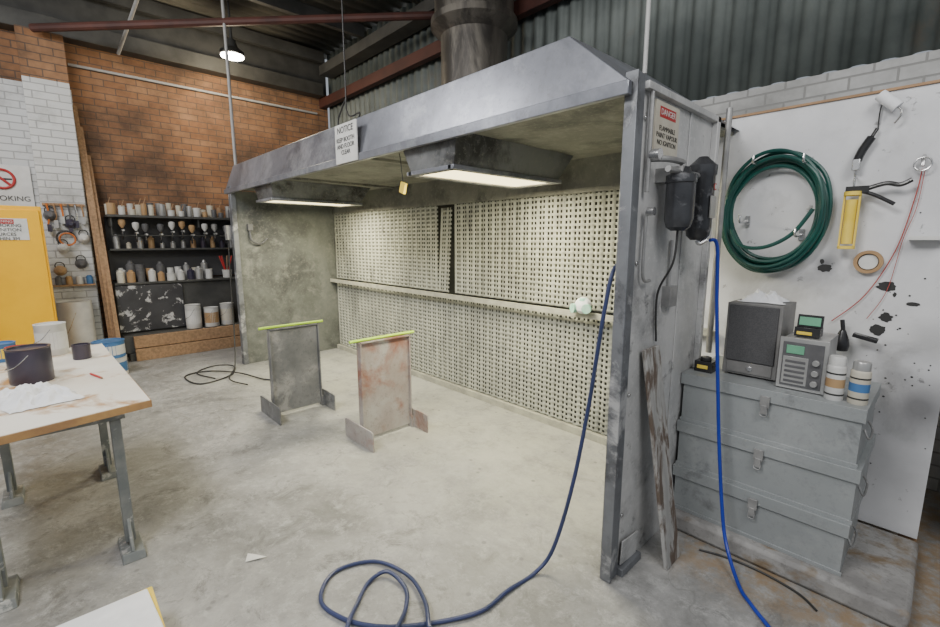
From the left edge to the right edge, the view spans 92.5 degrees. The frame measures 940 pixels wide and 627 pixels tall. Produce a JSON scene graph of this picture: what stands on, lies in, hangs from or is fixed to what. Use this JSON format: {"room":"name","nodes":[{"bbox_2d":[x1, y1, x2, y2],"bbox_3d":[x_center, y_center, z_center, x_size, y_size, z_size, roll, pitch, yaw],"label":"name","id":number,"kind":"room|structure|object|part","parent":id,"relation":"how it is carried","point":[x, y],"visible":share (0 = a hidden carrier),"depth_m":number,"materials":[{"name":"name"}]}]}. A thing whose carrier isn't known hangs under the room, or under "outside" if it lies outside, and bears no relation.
{"room":"workshop","nodes":[
{"label":"workshop","id":0,"kind":"room"},
{"bbox_2d":[0,0,328,338],"bbox_3d":[-5.929,-1.684,5.376,9.020,4.790,0.250,-9,13,-43],"label":"wall","id":1,"kind":"structure","parent":0,"point":[159,143],"depth_m":6.43,"materials":[{"name":"brick"}]},
{"bbox_2d":[0,164,34,205],"bbox_3d":[-5.683,-1.543,5.415,0.600,0.500,0.045,-9,13,-43],"label":"no smoking sign","id":2,"kind":"object","parent":1,"relation":"attached to","point":[16,189],"visible":1,"depth_m":5.52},
{"bbox_2d":[14,24,102,339],"bbox_3d":[-5.194,-1.369,5.746,0.420,4.050,0.300,-9,13,-43],"label":"pillar","id":3,"kind":"structure","parent":1,"relation":"attached to","point":[41,55],"depth_m":5.52,"materials":[{"name":"brick"}]},
{"bbox_2d":[0,4,323,98],"bbox_3d":[-5.830,-3.389,4.865,8.850,0.200,0.220,-9,13,-43],"label":"beam","id":4,"kind":"structure","parent":1,"relation":"attached to","point":[102,40],"depth_m":6.25,"materials":[{"name":"metal"}]},
{"bbox_2d":[104,197,234,279],"bbox_3d":[-4.027,-1.133,6.774,2.240,1.151,0.460,-9,13,-43],"label":"wall shelf","id":5,"kind":"object","parent":1,"relation":"attached to","point":[193,237],"visible":0.72,"depth_m":6.52,"materials":[{"name":"metal"}]},
{"bbox_2d":[219,256,231,277],"bbox_3d":[-3.762,-0.727,6.954,0.194,0.333,0.140,-9,13,-43],"label":"pot","id":6,"kind":"object","parent":5,"relation":"on","point":[225,271],"visible":0.88,"depth_m":6.92,"materials":[{"name":"white metal"}]},
{"bbox_2d":[68,63,316,114],"bbox_3d":[-3.901,-3.344,6.825,3.300,0.036,0.036,-9,13,-43],"label":"trim","id":7,"kind":"structure","parent":1,"relation":"attached to","point":[69,64],"depth_m":6.53,"materials":[{"name":"metal"}]},
{"bbox_2d":[94,0,420,63],"bbox_3d":[-2.921,-3.435,1.767,8.900,0.170,8.430,-9,13,-43],"label":"beam","id":8,"kind":"structure","parent":1,"relation":"attached to","point":[147,7],"depth_m":6.48,"materials":[{"name":"metal"}]},
{"bbox_2d":[116,0,138,54],"bbox_3d":[-3.829,-3.569,5.159,1.923,0.658,0.040,8,12,40],"label":"trim","id":9,"kind":"structure","parent":8,"relation":"attached to","point":[133,9],"depth_m":5.50,"materials":[{"name":"grey metal"}]},
{"bbox_2d":[319,0,562,109],"bbox_3d":[1.474,-3.011,3.700,0.100,0.150,12.000,-9,13,-43],"label":"beam","id":10,"kind":"structure","parent":1,"relation":"attached to","point":[522,9],"depth_m":6.15,"materials":[{"name":"red metal"}]},
{"bbox_2d":[151,0,412,59],"bbox_3d":[-2.042,-3.420,0.972,9.100,0.044,13.001,-9,13,-43],"label":"ceiling","id":11,"kind":"structure","parent":0,"point":[327,40],"depth_m":6.42,"materials":[{"name":"grey metal"}]},
{"bbox_2d":[221,0,236,164],"bbox_3d":[-2.898,-2.952,5.382,0.036,2.270,0.036,-9,13,-43],"label":"conduit pipe","id":12,"kind":"object","parent":11,"relation":"hanging from","point":[222,1],"visible":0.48,"depth_m":5.40,"materials":[{"name":"grey metal"}]},
{"bbox_2d":[219,1,244,60],"bbox_3d":[-3.268,-3.872,6.132,0.318,0.695,0.318,-9,13,-43],"label":"light","id":13,"kind":"object","parent":11,"relation":"hanging from","point":[235,54],"visible":0.85,"depth_m":6.11,"materials":[{"name":"metal"}]},
{"bbox_2d":[337,0,360,124],"bbox_3d":[-0.964,-2.638,3.450,0.054,2.265,0.520,-6,11,-33],"label":"power cable","id":14,"kind":"object","parent":11,"relation":"hanging from","point":[345,100],"visible":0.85,"depth_m":3.63,"materials":[{"name":"black rubber"}]},
{"bbox_2d":[643,0,650,73],"bbox_3d":[0.713,-2.217,1.634,0.018,2.510,0.018,-9,13,-43],"label":"conduit pipe","id":15,"kind":"object","parent":11,"relation":"hanging from","point":[648,4],"visible":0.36,"depth_m":1.81,"materials":[{"name":"grey metal"}]},
{"bbox_2d":[0,346,939,626],"bbox_3d":[-2.006,1.379,1.791,9.200,0.100,13.000,-9,13,-43],"label":"floor","id":16,"kind":"structure","parent":0,"point":[470,506],"depth_m":2.55,"materials":[{"name":"concrete"}]},
{"bbox_2d":[0,205,57,344],"bbox_3d":[-5.138,-0.138,4.720,1.140,1.950,0.540,-9,13,-43],"label":"tall cabinet","id":17,"kind":"object","parent":16,"relation":"on","point":[26,288],"visible":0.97,"depth_m":4.74,"materials":[{"name":"yellow metal"}]},
{"bbox_2d":[0,344,151,613],"bbox_3d":[-2.466,0.782,2.646,0.820,0.803,1.920,-9,13,-43],"label":"work table","id":18,"kind":"object","parent":16,"relation":"on","point":[107,399],"visible":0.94,"depth_m":2.29,"materials":[{"name":"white wood"}]},
{"bbox_2d":[0,340,15,362],"bbox_3d":[-3.142,0.256,3.001,0.171,0.120,0.166,-9,13,-43],"label":"tin","id":19,"kind":"object","parent":18,"relation":"on","point":[6,343],"visible":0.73,"depth_m":2.97,"materials":[{"name":"yellow plastic"}]},
{"bbox_2d":[3,343,54,385],"bbox_3d":[-2.504,0.288,2.557,0.203,0.200,0.196,-9,13,-43],"label":"tin","id":20,"kind":"object","parent":18,"relation":"on","point":[32,364],"visible":0.98,"depth_m":2.50,"materials":[{"name":"metal"}]},
{"bbox_2d":[0,382,83,413],"bbox_3d":[-2.217,0.396,2.299,0.429,0.062,0.291,7,11,36],"label":"rag","id":21,"kind":"object","parent":18,"relation":"on","point":[23,397],"visible":1,"depth_m":2.24,"materials":[{"name":"fabric"}]},
{"bbox_2d":[32,321,69,355],"bbox_3d":[-2.953,0.178,3.169,0.182,0.220,0.176,-9,13,-43],"label":"tin","id":22,"kind":"object","parent":18,"relation":"on","point":[54,333],"visible":0.91,"depth_m":3.13,"materials":[{"name":"plastic"}]},
{"bbox_2d":[71,342,91,359],"bbox_3d":[-2.642,0.257,3.060,0.102,0.100,0.102,-9,13,-43],"label":"tin","id":23,"kind":"object","parent":18,"relation":"on","point":[80,351],"visible":1,"depth_m":3.03,"materials":[{"name":"grey metal"}]},
{"bbox_2d":[89,373,102,378],"bbox_3d":[-2.197,0.368,2.648,0.176,0.012,0.012,6,11,31],"label":"pencil","id":24,"kind":"object","parent":18,"relation":"on","point":[92,374],"visible":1,"depth_m":2.64,"materials":[{"name":"red wood"}]},
{"bbox_2d":[55,299,96,347],"bbox_3d":[-4.954,0.262,5.685,0.361,0.850,0.348,-9,13,-43],"label":"bucket","id":25,"kind":"object","parent":16,"relation":"on","point":[78,315],"visible":0.66,"depth_m":5.55,"materials":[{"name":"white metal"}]},
{"bbox_2d":[72,105,120,337],"bbox_3d":[-4.791,-1.000,5.808,0.115,3.300,0.773,-9,13,-44],"label":"plank","id":26,"kind":"object","parent":16,"relation":"on","point":[111,319],"visible":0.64,"depth_m":5.85,"materials":[{"name":"brown wood"}]},
{"bbox_2d":[56,586,164,626],"bbox_3d":[-1.366,1.275,1.499,0.620,0.200,0.528,-9,13,-43],"label":"box","id":27,"kind":"object","parent":16,"relation":"on","point":[141,608],"visible":1,"depth_m":1.71,"materials":[{"name":"white cardboard"}]},
{"bbox_2d":[116,354,128,372],"bbox_3d":[-4.306,0.629,5.389,0.339,0.220,0.328,-9,13,-43],"label":"drum","id":28,"kind":"object","parent":16,"relation":"on","point":[122,361],"visible":0.11,"depth_m":5.39,"materials":[{"name":"white metal"}]},
{"bbox_2d":[90,338,125,358],"bbox_3d":[-4.306,0.421,5.355,0.329,0.200,0.317,-9,13,-43],"label":"drum","id":29,"kind":"object","parent":28,"relation":"on","point":[115,346],"visible":0.6,"depth_m":5.31,"materials":[{"name":"blue metal"}]},
{"bbox_2d":[120,321,240,361],"bbox_3d":[-3.924,0.324,6.902,2.240,0.335,0.680,-9,13,-43],"label":"platform","id":30,"kind":"object","parent":16,"relation":"on","point":[154,344],"visible":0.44,"depth_m":6.33,"materials":[{"name":"wood"}]},
{"bbox_2d":[111,275,238,333],"bbox_3d":[-4.034,-0.205,6.926,2.250,0.690,0.430,-9,13,-43],"label":"panel","id":31,"kind":"object","parent":30,"relation":"on","point":[148,305],"visible":0.52,"depth_m":6.38,"materials":[{"name":"metal"}]},
{"bbox_2d":[184,304,202,328],"bbox_3d":[-4.028,0.038,6.547,0.213,0.340,0.206,-9,13,-43],"label":"drum","id":32,"kind":"object","parent":30,"relation":"on","point":[193,316],"visible":1,"depth_m":6.48,"materials":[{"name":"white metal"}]},
{"bbox_2d":[203,306,219,326],"bbox_3d":[-3.853,0.043,6.700,0.203,0.280,0.196,-9,13,-43],"label":"drum","id":33,"kind":"object","parent":30,"relation":"on","point":[211,314],"visible":1,"depth_m":6.63,"materials":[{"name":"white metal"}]},
{"bbox_2d":[219,302,234,324],"bbox_3d":[-3.707,-0.003,6.860,0.192,0.320,0.186,-9,13,-43],"label":"drum","id":34,"kind":"object","parent":30,"relation":"on","point":[225,307],"visible":0.92,"depth_m":6.79,"materials":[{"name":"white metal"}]},
{"bbox_2d":[196,364,247,384],"bbox_3d":[-2.920,0.728,5.339,0.437,0.033,1.110,-9,13,-43],"label":"cable","id":35,"kind":"object","parent":16,"relation":"on","point":[220,364],"visible":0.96,"depth_m":5.36,"materials":[{"name":"black rubber"}]},
{"bbox_2d":[245,553,265,561],"bbox_3d":[-1.093,1.237,2.306,0.098,0.006,0.067,-3,10,-19],"label":"paper scrap","id":36,"kind":"object","parent":16,"relation":"on","point":[250,557],"visible":1,"depth_m":2.29,"materials":[{"name":"white paper"}]},
{"bbox_2d":[258,320,335,425],"bbox_3d":[-1.634,0.507,4.196,0.590,0.846,0.470,-9,13,-43],"label":"stand","id":37,"kind":"object","parent":16,"relation":"on","point":[294,360],"visible":1,"depth_m":4.19,"materials":[{"name":"grey metal"}]},
{"bbox_2d":[345,569,408,626],"bbox_3d":[-0.397,1.290,1.902,0.240,0.038,0.550,1,9,5],"label":"air hose","id":38,"kind":"object","parent":16,"relation":"on","point":[385,571],"visible":1,"depth_m":2.03,"materials":[{"name":"blue rubber"}]},
{"bbox_2d":[345,330,427,452],"bbox_3d":[-0.698,0.591,3.684,0.600,0.846,0.430,-9,13,-43],"label":"stand","id":39,"kind":"object","parent":16,"relation":"on","point":[383,361],"visible":1,"depth_m":3.67,"materials":[{"name":"metal"}]},
{"bbox_2d":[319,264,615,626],"bbox_3d":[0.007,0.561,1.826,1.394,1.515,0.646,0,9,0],"label":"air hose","id":40,"kind":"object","parent":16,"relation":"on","point":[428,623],"visible":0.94,"depth_m":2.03,"materials":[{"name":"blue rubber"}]},
{"bbox_2d":[224,36,737,583],"bbox_3d":[-0.421,-0.394,4.566,2.185,2.505,5.430,-9,13,-43],"label":"booth","id":41,"kind":"object","parent":16,"relation":"on","point":[524,174],"visible":0.91,"depth_m":3.70,"materials":[{"name":"metal"}]},
{"bbox_2d":[184,225,269,384],"bbox_3d":[-2.827,-0.119,5.165,1.230,1.791,0.777,8,12,40],"label":"power cable","id":42,"kind":"object","parent":41,"relation":"attached to","point":[227,228],"visible":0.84,"depth_m":5.62,"materials":[{"name":"black rubber"}]},
{"bbox_2d":[247,224,267,244],"bbox_3d":[-2.712,-1.012,5.763,0.238,0.262,0.067,-9,13,-43],"label":"wall hook","id":43,"kind":"object","parent":41,"relation":"attached to","point":[249,226],"visible":1,"depth_m":5.69,"materials":[{"name":"grey metal"}]},
{"bbox_3d":[-2.179,-0.568,6.424,2.150,2.250,0.090,-9,13,-43],"label":"panel","id":44,"kind":"part","parent":41,"relation":"part of","materials":[{"name":"metal"}]},
{"bbox_2d":[254,180,369,206],"bbox_3d":[-1.798,-1.367,5.195,1.159,0.207,0.548,-9,13,-43],"label":"light","id":45,"kind":"object","parent":41,"relation":"attached to","point":[292,192],"depth_m":4.96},
{"bbox_2d":[335,119,357,164],"bbox_3d":[-0.918,-1.264,3.331,0.014,0.280,0.320,-9,13,-43],"label":"notice sign","id":46,"kind":"object","parent":41,"relation":"attached to","point":[346,136],"visible":1,"depth_m":3.31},
{"bbox_2d":[399,153,406,193],"bbox_3d":[-0.453,-0.930,3.000,0.033,0.262,0.071,-9,13,-43],"label":"tag","id":47,"kind":"object","parent":41,"relation":"hanging from","point":[403,186],"visible":1,"depth_m":3.00,"materials":[{"name":"yellow plastic"}]},
{"bbox_3d":[-0.258,-0.666,4.756,0.015,0.880,0.238,-9,13,-43],"label":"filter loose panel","id":48,"kind":"part","parent":41,"relation":"part of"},
{"bbox_2d":[431,0,517,84],"bbox_3d":[0.042,-2.605,4.627,0.880,2.300,0.880,-9,13,-43],"label":"duct","id":49,"kind":"object","parent":41,"relation":"on","point":[473,35],"visible":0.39,"depth_m":4.32,"materials":[{"name":"metal"}]},
{"bbox_2d":[224,36,737,193],"bbox_3d":[-0.734,-1.419,4.129,1.365,0.340,5.390,-9,13,-43],"label":"hood","id":50,"kind":"object","parent":41,"relation":"attached to","point":[561,101],"depth_m":2.63,"materials":[{"name":"grey metal"}]},
{"bbox_2d":[403,134,572,188],"bbox_3d":[0.157,-1.033,3.148,1.159,0.207,0.548,-9,13,-43],"label":"light","id":51,"kind":"object","parent":41,"relation":"attached to","point":[479,159],"depth_m":2.88,"materials":[{"name":"grey metal"}]},
{"bbox_2d":[570,297,591,313],"bbox_3d":[0.861,-0.061,3.460,0.113,0.128,0.191,-9,13,-43],"label":"mask","id":52,"kind":"object","parent":41,"relation":"on","point":[582,305],"visible":1,"depth_m":3.43,"materials":[{"name":"white fabric"}]},
{"bbox_3d":[0.973,0.108,2.252,0.900,2.260,0.075,-9,13,-43],"label":"panel","id":53,"kind":"part","parent":41,"relation":"part of","materials":[{"name":"metal"}]},
{"bbox_2d":[652,98,679,156],"bbox_3d":[0.874,-0.813,2.000,0.240,0.220,0.011,-9,13,-43],"label":"sign","id":54,"kind":"object","parent":41,"relation":"attached to","point":[666,116],"visible":0.99,"depth_m":1.99,"materials":[{"name":"white plastic"}]},
{"bbox_2d":[641,91,717,340],"bbox_3d":[0.953,-0.394,2.040,0.484,1.081,0.165,-9,13,-43],"label":"filter","id":55,"kind":"object","parent":41,"relation":"attached to","point":[690,200],"visible":1,"depth_m":1.96,"materials":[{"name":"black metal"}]},
{"bbox_2d":[705,107,732,352],"bbox_3d":[1.399,-0.439,2.531,0.032,1.350,0.032,-9,13,-43],"label":"conduit pipe","id":56,"kind":"object","parent":41,"relation":"attached to","point":[729,111],"visible":1,"depth_m":2.50,"materials":[{"name":"grey metal"}]},
{"bbox_2d":[642,345,679,569],"bbox_3d":[0.932,0.706,2.186,0.270,1.102,0.130,2,9,10],"label":"plank","id":57,"kind":"object","parent":16,"relation":"on","point":[651,356],"visible":1,"depth_m":2.17,"materials":[{"name":"grey wood"}]},
{"bbox_2d":[709,238,770,626],"bbox_3d":[1.245,0.503,1.859,0.135,1.611,0.859,-1,9,-5],"label":"air hose","id":58,"kind":"object","parent":16,"relation":"on","point":[714,240],"visible":1,"depth_m":2.21,"materials":[{"name":"rubber"}]},
{"bbox_2d":[699,549,817,611],"bbox_3d":[1.380,1.258,2.173,0.081,0.010,0.506,-7,12,-38],"label":"cable","id":59,"kind":"object","parent":16,"relation":"on","point":[706,551],"visible":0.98,"depth_m":2.16,"materials":[{"name":"rubber"}]},
{"bbox_2d":[675,508,918,626],"bbox_3d":[1.687,1.176,2.412,0.660,0.100,0.995,-9,13,-43],"label":"concrete plinth","id":60,"kind":"object","parent":16,"relation":"on","point":[876,581],"visible":0.44,"depth_m":2.11,"materials":[{"name":"grey concrete"}]},
{"bbox_2d":[672,463,865,576],"bbox_3d":[1.611,0.990,2.454,0.591,0.255,0.787,-9,13,-43],"label":"storage chest","id":61,"kind":"object","parent":60,"relation":"on","point":[822,542],"visible":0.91,"depth_m":2.22,"materials":[{"name":"paint"}]},
{"bbox_2d":[675,419,876,525],"bbox_3d":[1.619,0.736,2.413,0.581,0.260,0.797,-9,13,-43],"label":"storage chest","id":62,"kind":"object","parent":61,"relation":"on","point":[828,489],"visible":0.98,"depth_m":2.18,"materials":[{"name":"paint"}]},
{"bbox_2d":[680,356,881,468],"bbox_3d":[1.619,0.473,2.377,0.571,0.270,0.787,-9,13,-43],"label":"storage chest","id":63,"kind":"object","parent":62,"relation":"on","point":[753,408],"visible":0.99,"depth_m":2.16,"materials":[{"name":"paint"}]},
{"bbox_2d":[694,356,715,373],"bbox_3d":[1.304,0.277,2.488,0.095,0.080,0.090,-9,13,-43],"label":"tape measure","id":64,"kind":"object","parent":63,"relation":"on","point":[706,364],"visible":0.94,"depth_m":2.46,"materials":[{"name":"black plastic"}]},
{"bbox_2d":[722,298,796,380],"bbox_3d":[1.555,0.131,2.425,0.282,0.390,0.250,-9,13,-43],"label":"loudspeaker","id":65,"kind":"object","parent":63,"relation":"on","point":[754,330],"visible":0.8,"depth_m":2.32,"materials":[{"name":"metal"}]},
{"bbox_2d":[737,289,789,304],"bbox_3d":[1.564,-0.099,2.394,0.205,0.065,0.230,-9,13,-43],"label":"rag","id":66,"kind":"object","parent":65,"relation":"on","point":[771,297],"visible":1,"depth_m":2.36,"materials":[{"name":"fabric"}]},
{"bbox_2d":[775,332,838,394],"bbox_3d":[1.673,0.231,2.228,0.320,0.255,0.190,-9,13,-43],"label":"radio","id":67,"kind":"object","parent":63,"relation":"on","point":[803,362],"visible":0.91,"depth_m":2.13,"materials":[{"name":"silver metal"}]},
{"bbox_2d":[794,314,824,338],"bbox_3d":[1.642,0.057,2.172,0.083,0.104,0.105,-9,13,-43],"label":"charger","id":68,"kind":"object","parent":67,"relation":"on","point":[811,326],"visible":1,"depth_m":2.15,"materials":[{"name":"black plastic"}]},
{"bbox_2d":[823,355,846,400],"bbox_3d":[1.655,0.290,2.036,0.071,0.200,0.071,-9,13,-43],"label":"paint can","id":69,"kind":"object","parent":63,"relation":"on","point":[835,380],"visible":1,"depth_m":2.01,"materials":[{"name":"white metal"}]},
{"bbox_2d":[847,360,871,405],"bbox_3d":[1.719,0.304,1.984,0.073,0.190,0.073,-9,13,-43],"label":"paint can","id":70,"kind":"object","parent":63,"relation":"on","point":[860,379],"visible":1,"depth_m":1.96,"materials":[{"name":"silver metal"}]},
{"bbox_2d":[701,79,939,541],"bbox_3d":[1.896,0.029,2.546,0.080,2.322,1.150,-9,13,-43],"label":"board","id":71,"kind":"object","parent":16,"relation":"on","point":[831,132],"visible":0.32,"depth_m":2.31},
{"bbox_2d":[722,148,832,272],"bbox_3d":[1.676,-0.565,2.513,0.164,0.686,0.536,-9,13,-43],"label":"coil","id":72,"kind":"object","parent":71,"relation":"hanging from","point":[805,165],"visible":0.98,"depth_m":2.47,"materials":[{"name":"rubber"}]},
{"bbox_2d":[817,259,831,271],"label":"paint splatter","id":73,"kind":"object","parent":71,"relation":"attached to","point":[824,267],"depth_m":2.43,"materials":[{"name":"black paint"}]},
{"bbox_2d":[836,319,878,351],"bbox_3d":[1.976,0.119,2.306,0.070,0.161,0.175,-9,13,-43],"label":"scrub brush","id":74,"kind":"object","parent":71,"relation":"hanging from","point":[843,344],"visible":0.91,"depth_m":2.32,"materials":[{"name":"black plastic"}]},
{"bbox_2d":[851,105,881,170],"bbox_3d":[1.968,-0.893,2.224,0.053,0.355,0.090,-9,13,-43],"label":"brush","id":75,"kind":"object","parent":71,"relation":"hanging from","point":[856,164],"visible":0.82,"depth_m":2.23,"materials":[{"name":"black plastic"}]},
{"bbox_2d":[853,250,883,272],"bbox_3d":[2.026,-0.263,2.289,0.030,0.115,0.115,-9,13,-43],"label":"tape roll","id":76,"kind":"object","parent":71,"relation":"attached to","point":[869,261],"visible":1,"depth_m":2.28,"materials":[{"name":"beige paper"}]},
{"bbox_2d":[837,173,912,248],"bbox_3d":[1.996,-0.508,2.221,0.096,0.376,0.251,-9,13,-43],"label":"gun","id":77,"kind":"object","parent":71,"relation":"attached to","point":[850,208],"visible":1,"depth_m":2.26,"materials":[{"name":"yellow plastic"}]},
{"bbox_2d":[869,324,884,335],"label":"paint splatter","id":78,"kind":"object","parent":71,"relation":"attached to","point":[877,329],"depth_m":2.30,"materials":[{"name":"black paint"}]},
{"bbox_2d":[831,154,932,320],"bbox_3d":[2.037,-0.349,2.242,0.052,0.828,0.296,-9,13,-43],"label":"lead","id":79,"kind":"object","parent":71,"relation":"hanging from","point":[924,156],"visible":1,"depth_m":2.16,"materials":[{"name":"plastic"}]},
{"bbox_2d":[876,282,896,296],"label":"paint splatter","id":80,"kind":"object","parent":71,"relation":"attached to","point":[883,286],"depth_m":2.26,"materials":[{"name":"black paint"}]},
{"bbox_2d":[878,309,896,322],"label":"paint splatter","id":81,"kind":"object","parent":71,"relation":"attached to","point":[885,317],"depth_m":2.28,"materials":[{"name":"black paint"}]},
{"bbox_2d":[875,90,903,123],"bbox_3d":[2.000,-0.988,2.150,0.052,0.161,0.110,-9,13,-43],"label":"paint roller","id":82,"kind":"object","parent":71,"relation":"attached to","point":[885,98],"visible":1,"depth_m":2.13,"materials":[{"name":"white fabric"}]},
{"bbox_2d":[906,302,919,306],"label":"paint splatter","id":83,"kind":"object","parent":71,"relation":"attached to","point":[909,303],"depth_m":2.20,"materials":[{"name":"black paint"}]},
{"bbox_2d":[908,236,939,239],"bbox_3d":[2.148,-0.354,2.111,0.073,0.018,0.130,-9,13,-43],"label":"tray","id":84,"kind":"object","parent":71,"relation":"attached to","point":[909,237],"visible":1,"depth_m":2.10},
{"bbox_2d":[327,0,939,127],"bbox_3d":[1.569,-2.818,3.822,0.039,2.070,12.001,-9,13,-43],"label":"cladding","id":85,"kind":"object","parent":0,"point":[698,49],"depth_m":3.57,"materials":[{"name":"grey metal"}]},
{"bbox_2d":[693,49,939,492],"bbox_3d":[1.552,-0.470,4.364,0.230,2.720,12.250,-9,13,-43],"label":"wall","id":86,"kind":"structure","parent":0,"point":[922,67],"depth_m":3.00,"materials":[{"name":"brick"}]},
{"bbox_2d":[28,11,434,32],"bbox_3d":[-2.721,-3.460,5.330,4.706,0.356,0.090,-1,9,-4],"label":"trim","id":87,"kind":"structure","parent":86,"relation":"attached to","point":[418,15],"depth_m":5.29,"materials":[{"name":"metal"}]},
{"bbox_2d":[319,0,434,78],"bbox_3d":[-1.276,-3.053,0.858,7.980,0.250,11.700,-9,13,-43],"label":"trim","id":88,"kind":"structure","parent":86,"relation":"attached to","point":[393,32],"depth_m":6.44,"materials":[{"name":"metal"}]}
]}

